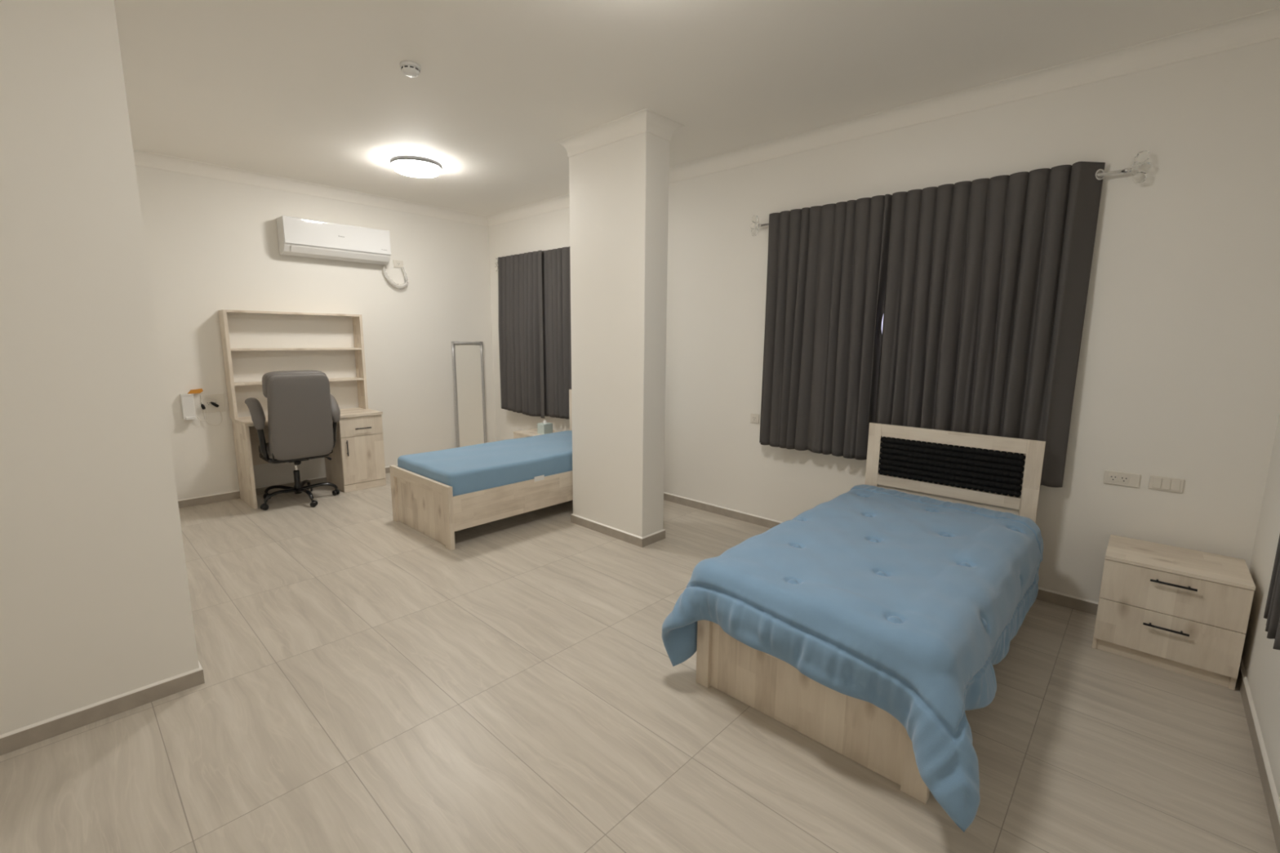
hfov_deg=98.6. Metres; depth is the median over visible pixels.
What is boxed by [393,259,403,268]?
wall socket
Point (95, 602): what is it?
wall
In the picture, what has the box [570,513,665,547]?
baseboard
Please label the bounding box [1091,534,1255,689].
nightstand
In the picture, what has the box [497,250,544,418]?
curtain
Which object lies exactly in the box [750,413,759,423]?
wall socket
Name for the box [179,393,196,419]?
wall dispenser
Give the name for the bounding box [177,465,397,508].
baseboard
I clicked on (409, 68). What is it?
smoke detector
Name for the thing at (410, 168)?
diffuser
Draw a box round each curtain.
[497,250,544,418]
[541,246,571,418]
[759,194,892,460]
[875,161,1105,487]
[1263,534,1279,649]
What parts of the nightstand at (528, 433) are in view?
drawer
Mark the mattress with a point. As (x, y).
(478, 467)
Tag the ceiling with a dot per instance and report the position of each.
(313, 91)
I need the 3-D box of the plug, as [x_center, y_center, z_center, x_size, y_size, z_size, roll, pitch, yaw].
[-3.905,-0.202,5.054,0.028,0.056,0.064,7,11,34]
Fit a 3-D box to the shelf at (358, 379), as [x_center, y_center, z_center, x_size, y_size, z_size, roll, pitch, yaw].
[-3.378,-0.451,5.481,0.193,0.018,1.125,9,12,42]
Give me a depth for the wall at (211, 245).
5.47 m
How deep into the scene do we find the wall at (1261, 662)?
2.36 m
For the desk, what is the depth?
5.50 m
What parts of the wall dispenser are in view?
lid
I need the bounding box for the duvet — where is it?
[662,484,1043,831]
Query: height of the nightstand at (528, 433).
0.504 m
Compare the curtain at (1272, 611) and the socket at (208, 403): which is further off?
the socket at (208, 403)
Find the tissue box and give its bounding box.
[537,420,552,434]
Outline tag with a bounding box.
[187,388,203,394]
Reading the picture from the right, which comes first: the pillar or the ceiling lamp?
the pillar
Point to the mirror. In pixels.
(468, 365)
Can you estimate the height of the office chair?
1.239 m
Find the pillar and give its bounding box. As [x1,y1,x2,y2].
[568,131,669,537]
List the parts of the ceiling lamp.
halo plate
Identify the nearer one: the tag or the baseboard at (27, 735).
the baseboard at (27, 735)
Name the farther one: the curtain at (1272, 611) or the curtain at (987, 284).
the curtain at (987, 284)
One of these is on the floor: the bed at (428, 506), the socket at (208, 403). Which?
the bed at (428, 506)
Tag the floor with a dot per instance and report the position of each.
(372, 684)
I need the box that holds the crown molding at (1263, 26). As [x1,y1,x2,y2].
[114,0,1279,226]
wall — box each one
[0,0,199,734]
[134,164,495,499]
[488,38,1279,602]
[1241,413,1279,801]
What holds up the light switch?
attached to the wall at (1178, 373)
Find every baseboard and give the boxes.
[0,660,204,755]
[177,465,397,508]
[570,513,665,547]
[663,492,1097,614]
[1237,657,1279,852]
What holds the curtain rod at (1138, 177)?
attached to the wall at (1178, 373)
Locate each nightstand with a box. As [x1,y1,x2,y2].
[513,428,561,439]
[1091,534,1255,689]
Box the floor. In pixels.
[0,472,1277,852]
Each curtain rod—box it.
[494,257,497,271]
[750,151,1151,235]
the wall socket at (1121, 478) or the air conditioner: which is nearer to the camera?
the wall socket at (1121, 478)
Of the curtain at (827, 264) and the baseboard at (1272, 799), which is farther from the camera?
the curtain at (827, 264)
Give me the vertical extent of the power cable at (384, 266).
0.245 m
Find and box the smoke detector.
[400,60,421,77]
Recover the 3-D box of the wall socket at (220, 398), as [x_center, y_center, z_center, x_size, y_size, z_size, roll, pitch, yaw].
[-3.927,-0.213,5.064,0.011,0.165,0.175,9,12,42]
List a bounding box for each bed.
[389,389,573,550]
[695,422,1045,804]
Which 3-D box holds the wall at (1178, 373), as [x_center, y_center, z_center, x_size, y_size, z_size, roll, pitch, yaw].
[0.619,-0.739,4.900,6.765,3.020,0.160,9,12,42]
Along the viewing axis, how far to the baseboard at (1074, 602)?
4.60 m
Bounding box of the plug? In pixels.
[210,401,218,407]
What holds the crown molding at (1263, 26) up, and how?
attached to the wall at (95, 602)
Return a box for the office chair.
[244,369,340,510]
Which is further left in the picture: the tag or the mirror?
the tag
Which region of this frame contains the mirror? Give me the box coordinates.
[451,341,486,447]
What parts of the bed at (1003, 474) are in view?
footboard, headboard, padded panel, headboard rail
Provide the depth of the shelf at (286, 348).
5.41 m
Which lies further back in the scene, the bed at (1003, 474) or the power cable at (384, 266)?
the power cable at (384, 266)
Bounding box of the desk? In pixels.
[217,309,386,509]
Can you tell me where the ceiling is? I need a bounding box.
[115,0,1279,216]
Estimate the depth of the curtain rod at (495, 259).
6.76 m
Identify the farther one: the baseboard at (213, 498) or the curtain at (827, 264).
the baseboard at (213, 498)
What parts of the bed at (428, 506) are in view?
footboard rail, footboard, rail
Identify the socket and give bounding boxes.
[200,393,226,413]
[205,400,211,406]
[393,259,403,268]
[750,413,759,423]
[1102,470,1141,488]
[1108,473,1118,482]
[1119,475,1129,484]
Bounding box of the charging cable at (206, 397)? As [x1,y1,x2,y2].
[195,396,222,426]
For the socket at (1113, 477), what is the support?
attached to the wall socket at (1121, 478)
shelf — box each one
[230,347,361,351]
[234,377,363,386]
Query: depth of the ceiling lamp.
4.60 m
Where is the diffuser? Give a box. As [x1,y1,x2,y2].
[393,160,439,177]
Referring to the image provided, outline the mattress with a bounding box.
[397,430,572,496]
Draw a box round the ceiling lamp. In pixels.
[384,152,447,177]
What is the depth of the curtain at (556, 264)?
6.07 m
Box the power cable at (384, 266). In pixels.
[382,265,407,287]
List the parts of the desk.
panel, modesty panel, drawer, door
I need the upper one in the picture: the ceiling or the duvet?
the ceiling
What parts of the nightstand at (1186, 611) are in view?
handle, drawer, handle, drawer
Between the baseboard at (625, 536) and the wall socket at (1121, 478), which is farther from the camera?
the baseboard at (625, 536)
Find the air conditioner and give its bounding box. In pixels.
[275,215,391,265]
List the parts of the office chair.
armrest, seat, leg, leg, backrest, leg, leg, leg, armrest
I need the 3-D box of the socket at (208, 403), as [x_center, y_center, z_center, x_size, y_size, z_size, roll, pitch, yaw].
[-3.947,-0.209,5.037,0.002,0.044,0.040,9,12,42]
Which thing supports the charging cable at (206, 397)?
attached to the plug
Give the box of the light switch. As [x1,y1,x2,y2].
[1148,475,1184,493]
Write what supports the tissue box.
on the nightstand at (528, 433)

